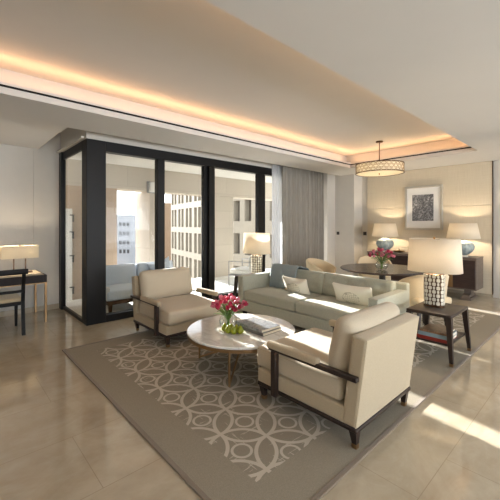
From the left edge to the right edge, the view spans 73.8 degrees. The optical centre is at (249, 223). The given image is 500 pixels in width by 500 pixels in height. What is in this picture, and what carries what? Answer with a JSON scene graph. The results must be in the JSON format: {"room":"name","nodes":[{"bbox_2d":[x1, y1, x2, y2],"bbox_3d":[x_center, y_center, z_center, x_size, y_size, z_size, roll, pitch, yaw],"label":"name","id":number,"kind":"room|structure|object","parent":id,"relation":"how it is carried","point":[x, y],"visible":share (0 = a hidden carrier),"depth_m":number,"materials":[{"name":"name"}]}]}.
{"room":"hotel room","nodes":[
{"label":"hotel room","id":0,"kind":"room"},
{"bbox_2d":[0,133,60,311],"bbox_3d":[-4.611,-0.065,4.630,3.500,3.030,0.162,0,0,-43],"label":"wall","id":1,"kind":"structure","parent":0,"point":[29,177],"depth_m":5.48,"materials":[{"name":"paint"}]},
{"bbox_2d":[0,303,58,316],"bbox_3d":[-4.561,1.407,4.554,3.470,0.085,0.016,0,0,-43],"label":"baseboard","id":2,"kind":"structure","parent":1,"relation":"attached to","point":[51,306],"depth_m":5.44,"materials":[{"name":"stone"}]},
{"bbox_2d":[61,127,271,167],"bbox_3d":[-0.741,-1.400,7.255,5.750,0.360,1.550,0,0,-43],"label":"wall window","id":3,"kind":"structure","parent":1,"relation":"in","point":[68,135],"depth_m":5.50,"materials":[{"name":"paint"}]},
{"bbox_2d":[56,136,83,321],"bbox_3d":[-2.807,0.105,5.240,0.120,2.690,1.410,0,0,-43],"label":"window","id":4,"kind":"structure","parent":3,"relation":"attached to","point":[77,148],"depth_m":5.65,"materials":[{"name":"black metal"}]},
{"bbox_2d":[82,138,271,325],"bbox_3d":[-0.274,0.115,6.750,5.750,2.670,0.205,0,0,-43],"label":"window","id":5,"kind":"structure","parent":3,"relation":"attached to","point":[94,151],"depth_m":5.17,"materials":[{"name":"black metal"}]},
{"bbox_2d":[68,151,271,182],"bbox_3d":[-0.099,-1.360,8.588,12.500,0.240,2.240,0,0,-43],"label":"ceiling","id":6,"kind":"structure","parent":1,"relation":"attached to","point":[110,158],"depth_m":7.18,"materials":[{"name":"white paint"}]},
{"bbox_2d":[66,268,270,315],"bbox_3d":[-0.096,1.525,8.585,12.500,0.130,2.450,0,0,-43],"label":"floor","id":7,"kind":"structure","parent":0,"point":[221,285],"depth_m":7.10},
{"bbox_2d":[66,185,116,299],"bbox_3d":[-3.436,0.360,6.660,1.380,2.200,0.430,0,0,-43],"label":"stone pier","id":8,"kind":"object","parent":7,"relation":"on","point":[73,193],"visible":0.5,"depth_m":6.49,"materials":[{"name":"stone"}]},
{"bbox_2d":[66,209,74,301],"bbox_3d":[-3.422,0.585,6.306,0.160,1.750,0.080,0,0,-43],"label":"shutter panel","id":9,"kind":"object","parent":8,"relation":"attached to","point":[69,216],"visible":0.87,"depth_m":6.30,"materials":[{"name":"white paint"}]},
{"bbox_2d":[106,260,172,312],"bbox_3d":[-2.005,1.109,6.229,1.600,0.701,0.896,0,0,-43],"label":"outdoor sofa","id":10,"kind":"object","parent":7,"relation":"on","point":[118,277],"visible":0.3,"depth_m":6.04,"materials":[{"name":"grey fabric"}]},
{"bbox_2d":[106,283,132,300],"bbox_3d":[-2.273,1.185,5.930,0.780,0.180,0.760,0,0,-43],"label":"seat cushion","id":11,"kind":"object","parent":10,"relation":"on","point":[117,291],"depth_m":5.60,"materials":[{"name":"white fabric"}]},
{"bbox_2d":[106,263,135,285],"bbox_3d":[-2.511,0.963,6.188,0.780,0.409,0.268,0,0,-43],"label":"cushion","id":12,"kind":"object","parent":10,"relation":"on","point":[121,273],"depth_m":6.15,"materials":[{"name":"grey fabric"}]},
{"bbox_2d":[135,260,172,275],"bbox_3d":[-1.923,0.963,6.731,0.780,0.409,0.268,0,0,-43],"label":"cushion","id":13,"kind":"object","parent":10,"relation":"on","point":[139,267],"depth_m":6.48,"materials":[{"name":"beige fabric"}]},
{"bbox_2d":[147,256,170,269],"bbox_3d":[-1.758,0.890,6.596,0.554,0.465,0.208,0,0,-43],"label":"cushion","id":14,"kind":"object","parent":10,"relation":"on","point":[167,264],"visible":0.36,"depth_m":6.58,"materials":[{"name":"grey fabric"}]},
{"bbox_2d":[136,192,154,262],"bbox_3d":[-2.430,0.360,7.819,0.230,2.200,0.770,0,0,-43],"label":"column","id":15,"kind":"structure","parent":7,"relation":"on","point":[145,202],"depth_m":7.62,"materials":[{"name":"stone"}]},
{"bbox_2d":[215,196,233,279],"bbox_3d":[-0.837,0.360,9.064,0.680,2.200,0.460,0,0,-43],"label":"column","id":16,"kind":"structure","parent":7,"relation":"on","point":[223,204],"depth_m":8.90,"materials":[{"name":"stone"}]},
{"bbox_2d":[228,254,265,286],"bbox_3d":[-0.056,1.073,7.814,0.668,0.773,0.664,0,0,27],"label":"outdoor chair","id":17,"kind":"object","parent":7,"relation":"on","point":[241,270],"visible":0.4,"depth_m":7.62,"materials":[{"name":"fabric"}]},
{"bbox_2d":[230,266,250,274],"bbox_3d":[-0.083,1.100,7.827,0.580,0.150,0.580,0,0,27],"label":"seat cushion","id":18,"kind":"object","parent":17,"relation":"on","point":[241,270],"depth_m":7.62,"materials":[{"name":"white fabric"}]},
{"bbox_2d":[66,159,271,200],"bbox_3d":[-0.011,-0.990,9.819,10.700,0.500,0.450,0,0,-43],"label":"wall","id":19,"kind":"structure","parent":0,"point":[119,177],"depth_m":7.77,"materials":[{"name":"paint"}]},
{"bbox_2d":[147,181,154,192],"bbox_3d":[-2.195,-0.820,7.424,0.180,0.260,0.100,0,0,-43],"label":"wall light","id":20,"kind":"object","parent":19,"relation":"attached to","point":[150,185],"visible":0.88,"depth_m":7.39,"materials":[{"name":"metal"}]},
{"bbox_2d":[149,182,154,191],"bbox_3d":[-2.174,-0.820,7.430,0.140,0.220,0.080,0,0,-43],"label":"diffuser","id":21,"kind":"object","parent":20,"relation":"attached to","point":[151,184],"depth_m":7.39,"materials":[{"name":"white paint"}]},
{"bbox_2d":[0,0,499,175],"bbox_3d":[1.720,-1.455,2.648,10.220,0.410,11.760,0,0,-43],"label":"ceiling","id":22,"kind":"structure","parent":0,"point":[328,79],"depth_m":3.32,"materials":[{"name":"paint"}]},
{"bbox_2d":[0,84,471,164],"bbox_3d":[0.050,-1.325,3.780,8.200,0.021,2.410,0,0,-43],"label":"trim","id":23,"kind":"structure","parent":22,"relation":"attached to","point":[2,85],"depth_m":4.42,"materials":[{"name":"black paint"}]},
{"bbox_2d":[355,140,404,176],"bbox_3d":[2.472,-1.260,6.361,0.877,0.637,0.877,0,0,20],"label":"pendant light","id":24,"kind":"object","parent":22,"relation":"hanging from","point":[378,168],"visible":1,"depth_m":6.09,"materials":[{"name":"beige fabric"}]},
{"bbox_2d":[356,170,402,175],"bbox_3d":[2.472,-0.970,6.361,0.838,0.003,0.838,0,0,-43],"label":"diffuser","id":25,"kind":"object","parent":24,"relation":"attached to","point":[360,172],"depth_m":6.29,"materials":[{"name":"white glass"}]},
{"bbox_2d":[0,291,499,499],"bbox_3d":[1.720,1.510,2.648,10.120,0.120,11.560,0,0,-43],"label":"floor","id":26,"kind":"structure","parent":0,"point":[61,438],"depth_m":2.24,"materials":[{"name":"tile"}]},
{"bbox_2d":[0,269,27,335],"bbox_3d":[-3.304,1.016,4.363,0.580,0.868,0.614,0,0,-43],"label":"desk chair","id":27,"kind":"object","parent":26,"relation":"on","point":[8,298],"visible":1,"depth_m":4.34,"materials":[{"name":"black paint"}]},
{"bbox_2d":[0,270,46,321],"bbox_3d":[-3.710,1.098,4.789,1.230,0.704,0.768,0,0,-43],"label":"writing desk","id":28,"kind":"object","parent":26,"relation":"on","point":[36,277],"visible":0.97,"depth_m":4.84,"materials":[{"name":"brown wood"}]},
{"bbox_2d":[0,245,38,272],"bbox_3d":[-3.504,0.530,5.067,0.470,0.430,0.150,0,0,-43],"label":"desk lamp","id":29,"kind":"object","parent":28,"relation":"on","point":[21,251],"visible":0.84,"depth_m":5.01,"materials":[{"name":"beige fabric"}]},
{"bbox_2d":[233,273,250,296],"bbox_3d":[0.090,1.192,6.097,0.656,0.515,0.496,0,0,-43],"label":"end table","id":30,"kind":"object","parent":26,"relation":"on","point":[235,292],"visible":0.16,"depth_m":6.04,"materials":[{"name":"brown wood"}]},
{"bbox_2d":[243,232,270,273],"bbox_3d":[0.121,0.540,6.166,0.396,0.788,0.564,0,0,-43],"label":"table lamp","id":31,"kind":"object","parent":30,"relation":"on","point":[256,244],"visible":0.93,"depth_m":6.01,"materials":[{"name":"beige fabric"}]},
{"bbox_2d":[62,306,499,499],"bbox_3d":[1.003,1.442,4.524,5.610,0.014,3.220,0,0,-43],"label":"area rug","id":32,"kind":"object","parent":26,"relation":"on","point":[225,442],"visible":0.47,"depth_m":2.51,"materials":[{"name":"grey carpet"}]},
{"bbox_2d":[130,267,221,347],"bbox_3d":[-0.978,1.033,4.460,0.904,0.811,1.003,0,0,-43],"label":"armchair","id":33,"kind":"object","parent":32,"relation":"on","point":[164,304],"visible":0.94,"depth_m":4.34,"materials":[{"name":"beige fabric"}]},
{"bbox_2d":[139,267,191,298],"bbox_3d":[-1.165,0.825,4.663,0.770,0.395,0.270,0,0,-43],"label":"cushion","id":34,"kind":"object","parent":33,"relation":"on","point":[167,283],"depth_m":4.54,"materials":[{"name":"beige fabric"}]},
{"bbox_2d":[139,293,221,325],"bbox_3d":[-0.913,1.100,4.389,0.794,0.192,0.810,0,0,-43],"label":"seat cushion","id":35,"kind":"object","parent":33,"relation":"on","point":[179,309],"depth_m":4.15,"materials":[{"name":"beige fabric"}]},
{"bbox_2d":[187,314,294,386],"bbox_3d":[-0.089,1.252,3.415,1.100,0.373,1.100,0,0,-43],"label":"coffee table","id":36,"kind":"object","parent":32,"relation":"on","point":[205,334],"visible":0.75,"depth_m":3.15,"materials":[{"name":"white stone"}]},
{"bbox_2d":[219,329,245,334],"bbox_3d":[-0.173,1.054,3.241,0.295,0.021,0.170,0,0,27],"label":"plate","id":37,"kind":"object","parent":36,"relation":"on","point":[220,330],"visible":0.44,"depth_m":3.20,"materials":[{"name":"beige ceramic"}]},
{"bbox_2d":[221,323,226,330],"bbox_3d":[-0.249,1.007,3.280,0.067,0.091,0.067,0,0,-43],"label":"pear","id":38,"kind":"object","parent":37,"relation":"on","point":[224,325],"visible":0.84,"depth_m":3.26,"materials":[{"name":"green food"}]},
{"bbox_2d":[225,325,230,333],"bbox_3d":[-0.210,1.011,3.224,0.067,0.091,0.067,0,0,-12],"label":"pear","id":39,"kind":"object","parent":37,"relation":"on","point":[228,328],"visible":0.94,"depth_m":3.20,"materials":[{"name":"green food"}]},
{"bbox_2d":[230,326,236,333],"bbox_3d":[-0.156,1.011,3.198,0.067,0.091,0.067,0,0,19],"label":"pear","id":40,"kind":"object","parent":37,"relation":"on","point":[233,330],"visible":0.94,"depth_m":3.18,"materials":[{"name":"green food"}]},
{"bbox_2d":[237,324,243,333],"bbox_3d":[-0.094,1.007,3.200,0.067,0.091,0.067,0,0,35],"label":"pear","id":41,"kind":"object","parent":37,"relation":"on","point":[240,330],"visible":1,"depth_m":3.18,"materials":[{"name":"green food"}]},
{"bbox_2d":[235,324,281,336],"bbox_3d":[0.080,1.050,3.387,0.270,0.030,0.410,0,0,-44],"label":"book","id":42,"kind":"object","parent":36,"relation":"on","point":[244,328],"visible":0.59,"depth_m":3.24,"materials":[{"name":"paper"}]},
{"bbox_2d":[235,317,280,332],"bbox_3d":[0.077,1.022,3.390,0.260,0.026,0.400,0,0,-42],"label":"book","id":43,"kind":"object","parent":42,"relation":"on","point":[253,323],"visible":1,"depth_m":3.34,"materials":[{"name":"paper"}]},
{"bbox_3d":[-0.220,0.977,3.395,0.190,0.175,0.190,0,0,-43],"label":"glass vase","id":44,"kind":"object","parent":36,"relation":"on","visible":0},
{"bbox_2d":[210,303,229,322],"bbox_3d":[-0.297,0.912,3.340,0.173,0.271,0.168,0,0,10],"label":"tulip","id":45,"kind":"object","parent":44,"relation":"in","point":[211,304],"visible":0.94,"depth_m":3.31,"materials":[{"name":"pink plant"}]},
{"bbox_2d":[228,307,242,319],"bbox_3d":[-0.177,0.928,3.317,0.167,0.240,0.165,0,0,20],"label":"tulip","id":46,"kind":"object","parent":44,"relation":"in","point":[235,310],"visible":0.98,"depth_m":3.26,"materials":[{"name":"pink plant"}]},
{"bbox_2d":[306,258,336,273],"bbox_3d":[1.308,1.038,6.026,0.585,0.800,0.650,0,0,36],"label":"dining chair","id":47,"kind":"object","parent":32,"relation":"on","point":[313,264],"visible":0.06,"depth_m":6.22,"materials":[{"name":"beige fabric"}]},
{"bbox_2d":[238,269,409,331],"bbox_3d":[0.917,1.081,4.778,0.868,0.714,2.346,0,0,-43],"label":"sofa","id":48,"kind":"object","parent":32,"relation":"on","point":[315,310],"visible":0.59,"depth_m":4.60,"materials":[{"name":"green fabric"}]},
{"bbox_2d":[244,286,322,310],"bbox_3d":[0.510,1.120,5.118,0.730,0.168,1.044,0,0,-43],"label":"seat cushion","id":49,"kind":"object","parent":48,"relation":"on","point":[272,298],"depth_m":4.92,"materials":[{"name":"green fabric"}]},
{"bbox_2d":[269,263,308,289],"bbox_3d":[0.641,0.848,5.459,0.395,0.380,0.553,0,0,-43],"label":"throw blanket","id":50,"kind":"object","parent":48,"relation":"on","point":[278,270],"visible":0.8,"depth_m":5.39,"materials":[{"name":"grey fabric"}]},
{"bbox_2d":[282,276,310,294],"bbox_3d":[0.700,0.938,5.067,0.178,0.262,0.474,0,0,-43],"label":"throw pillow","id":51,"kind":"object","parent":48,"relation":"on","point":[296,285],"visible":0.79,"depth_m":4.97,"materials":[{"name":"beige fabric"}]},
{"bbox_2d":[296,269,325,294],"bbox_3d":[0.794,0.895,5.365,0.225,0.342,1.040,0,0,-43],"label":"cushion","id":52,"kind":"object","parent":48,"relation":"on","point":[315,279],"depth_m":5.05,"materials":[{"name":"green fabric"}]},
{"bbox_2d":[296,295,367,319],"bbox_3d":[1.223,1.120,4.345,0.730,0.168,1.044,0,0,-43],"label":"seat cushion","id":53,"kind":"object","parent":48,"relation":"on","point":[320,307],"depth_m":4.28,"materials":[{"name":"green fabric"}]},
{"bbox_2d":[332,282,372,305],"bbox_3d":[1.351,0.935,4.361,0.556,0.291,0.184,0,0,45],"label":"throw pillow","id":54,"kind":"object","parent":48,"relation":"on","point":[357,295],"visible":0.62,"depth_m":4.28,"materials":[{"name":"beige fabric"}]},
{"bbox_2d":[323,273,395,296],"bbox_3d":[1.492,0.895,4.607,0.225,0.342,1.040,0,0,-43],"label":"cushion","id":55,"kind":"object","parent":48,"relation":"on","point":[379,286],"depth_m":4.54,"materials":[{"name":"green fabric"}]},
{"bbox_2d":[257,302,418,449],"bbox_3d":[0.679,1.033,2.686,0.904,0.811,1.003,0,0,-43],"label":"armchair","id":56,"kind":"object","parent":32,"relation":"on","point":[349,375],"visible":1,"depth_m":2.32,"materials":[{"name":"beige fabric"}]},
{"bbox_2d":[257,328,346,399],"bbox_3d":[0.614,1.100,2.756,0.794,0.192,0.810,0,0,-43],"label":"seat cushion","id":57,"kind":"object","parent":56,"relation":"on","point":[318,384],"depth_m":2.52,"materials":[{"name":"beige fabric"}]},
{"bbox_2d":[328,302,399,371],"bbox_3d":[0.866,0.825,2.483,0.770,0.395,0.270,0,0,-43],"label":"cushion","id":58,"kind":"object","parent":56,"relation":"on","point":[359,322],"depth_m":2.24,"materials":[{"name":"beige fabric"}]},
{"bbox_2d":[357,256,391,280],"bbox_3d":[2.400,1.038,6.440,0.650,0.800,0.585,0,0,14],"label":"dining chair","id":59,"kind":"object","parent":32,"relation":"on","point":[365,259],"visible":0.38,"depth_m":6.55,"materials":[{"name":"beige fabric"}]},
{"bbox_2d":[340,263,423,279],"bbox_3d":[2.150,1.077,5.412,1.320,0.722,1.320,0,0,-43],"label":"dining table","id":60,"kind":"object","parent":32,"relation":"on","point":[361,268],"visible":0.57,"depth_m":5.24,"materials":[{"name":"brown wood"}]},
{"bbox_2d":[398,274,451,329],"bbox_3d":[2.351,1.038,4.521,0.650,0.800,0.585,0,0,-13],"label":"dining chair","id":61,"kind":"object","parent":32,"relation":"on","point":[416,282],"visible":0.4,"depth_m":4.32,"materials":[{"name":"beige fabric"}]},
{"bbox_2d":[406,301,471,367],"bbox_3d":[2.104,1.185,3.737,0.656,0.505,0.496,0,0,-43],"label":"end table","id":62,"kind":"object","parent":32,"relation":"on","point":[450,311],"visible":0.72,"depth_m":3.61,"materials":[{"name":"brown wood"}]},
{"bbox_2d":[407,237,462,307],"bbox_3d":[2.107,0.538,3.807,0.396,0.788,0.564,0,0,-43],"label":"table lamp","id":63,"kind":"object","parent":62,"relation":"on","point":[434,257],"visible":1,"depth_m":3.70,"materials":[{"name":"beige fabric"}]},
{"bbox_2d":[417,333,456,343],"bbox_3d":[2.043,1.215,3.640,0.330,0.035,0.300,0,0,-43],"label":"book","id":64,"kind":"object","parent":62,"relation":"on","point":[418,335],"visible":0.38,"depth_m":3.54,"materials":[{"name":"paper"}]},
{"bbox_2d":[418,330,456,339],"bbox_3d":[2.047,1.178,3.629,0.310,0.038,0.290,0,0,-43],"label":"book","id":65,"kind":"object","parent":64,"relation":"on","point":[419,331],"visible":0.48,"depth_m":3.54,"materials":[{"name":"paper"}]},
{"bbox_2d":[420,323,454,335],"bbox_3d":[2.043,1.148,3.626,0.290,0.022,0.260,0,0,-43],"label":"book","id":66,"kind":"object","parent":65,"relation":"on","point":[431,328],"visible":0.95,"depth_m":3.60,"materials":[{"name":"paper"}]},
{"bbox_2d":[416,329,465,345],"bbox_3d":[2.104,1.243,3.737,0.570,0.020,0.410,0,0,-43],"label":"shelf","id":67,"kind":"object","parent":62,"relation":"attached to","point":[459,334],"depth_m":3.59,"materials":[{"name":"brown wood"}]},
{"bbox_2d":[367,250,483,300],"bbox_3d":[3.657,1.044,7.155,0.531,0.812,2.172,0,0,-43],"label":"sideboard","id":68,"kind":"object","parent":26,"relation":"on","point":[471,280],"visible":0.44,"depth_m":6.37,"materials":[{"name":"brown wood"}]},
{"bbox_2d":[372,223,398,251],"bbox_3d":[3.136,0.311,7.736,0.580,0.652,0.580,0,0,-43],"label":"table lamp","id":69,"kind":"object","parent":68,"relation":"on","point":[379,229],"visible":0.86,"depth_m":7.56,"materials":[{"name":"beige fabric"}]},
{"bbox_2d":[392,249,404,252],"bbox_3d":[3.329,0.603,7.452,0.208,0.070,0.312,0,0,-43],"label":"decorative bowl","id":70,"kind":"object","parent":68,"relation":"on","point":[398,250],"visible":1,"depth_m":7.42,"materials":[{"name":"gold metal"}]},
{"bbox_2d":[446,223,480,256],"bbox_3d":[4.207,0.311,6.574,0.580,0.652,0.580,0,0,-43],"label":"table lamp","id":71,"kind":"object","parent":68,"relation":"on","point":[455,230],"visible":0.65,"depth_m":6.39,"materials":[{"name":"beige fabric"}]},
{"bbox_2d":[324,160,499,293],"bbox_3d":[5.547,-0.065,5.321,0.870,3.030,10.300,0,0,-43],"label":"wall","id":72,"kind":"structure","parent":0,"point":[345,197],"depth_m":8.56,"materials":[{"name":"paint"}]},
{"bbox_2d":[367,161,492,296],"bbox_3d":[3.900,0.102,7.533,0.049,2.694,2.635,0,0,-43],"label":"wall panel","id":73,"kind":"object","parent":72,"relation":"attached to","point":[464,185],"visible":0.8,"depth_m":7.14,"materials":[{"name":"paint"}]},
{"bbox_2d":[405,184,442,229],"bbox_3d":[3.888,-0.365,7.477,0.045,0.990,0.800,0,0,-43],"label":"framed picture","id":74,"kind":"object","parent":73,"relation":"attached to","point":[423,204],"visible":1,"depth_m":7.45,"materials":[{"name":"white paper"}]},
{"bbox_2d":[412,194,433,220],"bbox_3d":[3.879,-0.365,7.483,0.004,0.590,0.450,0,0,-43],"label":"print","id":75,"kind":"object","parent":74,"relation":"attached to","point":[422,204],"depth_m":7.48},
{"bbox_3d":[-0.018,-1.466,6.649,5.490,0.023,0.120,0,0,-43],"label":"track","id":76,"kind":"object","parent":72,"relation":"attached to","visible":0},
{"bbox_2d":[272,164,281,264],"bbox_3d":[0.612,-0.006,7.371,0.345,2.888,0.057,0,0,-43],"label":"sheer curtain","id":77,"kind":"object","parent":76,"relation":"hanging from","point":[276,169],"visible":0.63,"depth_m":7.34,"materials":[{"name":"white fabric"}]},
{"bbox_2d":[282,166,323,267],"bbox_3d":[1.271,-0.006,7.837,1.478,2.888,0.113,0,0,-43],"label":"curtain","id":78,"kind":"object","parent":76,"relation":"hanging from","point":[302,190],"visible":0.7,"depth_m":7.76,"materials":[{"name":"grey fabric"}]},
{"label":"outside","id":79,"kind":"structure","parent":0,"visible":0},
{"bbox_2d":[165,203,170,259],"bbox_3d":[-19.750,5.350,79.000,5.500,20.200,8.000,0,0,0],"label":"building","id":80,"kind":"structure","parent":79,"point":[167,205],"depth_m":75.01,"materials":[{"name":"concrete"}]},
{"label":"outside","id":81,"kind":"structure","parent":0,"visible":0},
{"bbox_2d":[117,215,135,264],"bbox_3d":[-48.950,6.450,136.000,6.100,20.000,12.000,0,0,0],"label":"office building","id":82,"kind":"structure","parent":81,"point":[126,224],"depth_m":130.01,"materials":[{"name":"white concrete"}]},
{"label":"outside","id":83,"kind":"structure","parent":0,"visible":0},
{"bbox_2d":[171,194,200,278],"bbox_3d":[-3.191,2.975,52.505,14.000,24.950,16.174,0,0,-30],"label":"stone building","id":84,"kind":"structure","parent":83,"point":[185,209],"depth_m":49.61,"materials":[{"name":"beige stone"}]},
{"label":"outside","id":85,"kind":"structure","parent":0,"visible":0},
{"bbox_2d":[233,199,271,268],"bbox_3d":[5.173,2.975,36.886,12.000,24.950,13.200,0,0,-37],"label":"stone building","id":86,"kind":"structure","parent":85,"point":[243,209],"depth_m":34.68,"materials":[{"name":"beige stone"}]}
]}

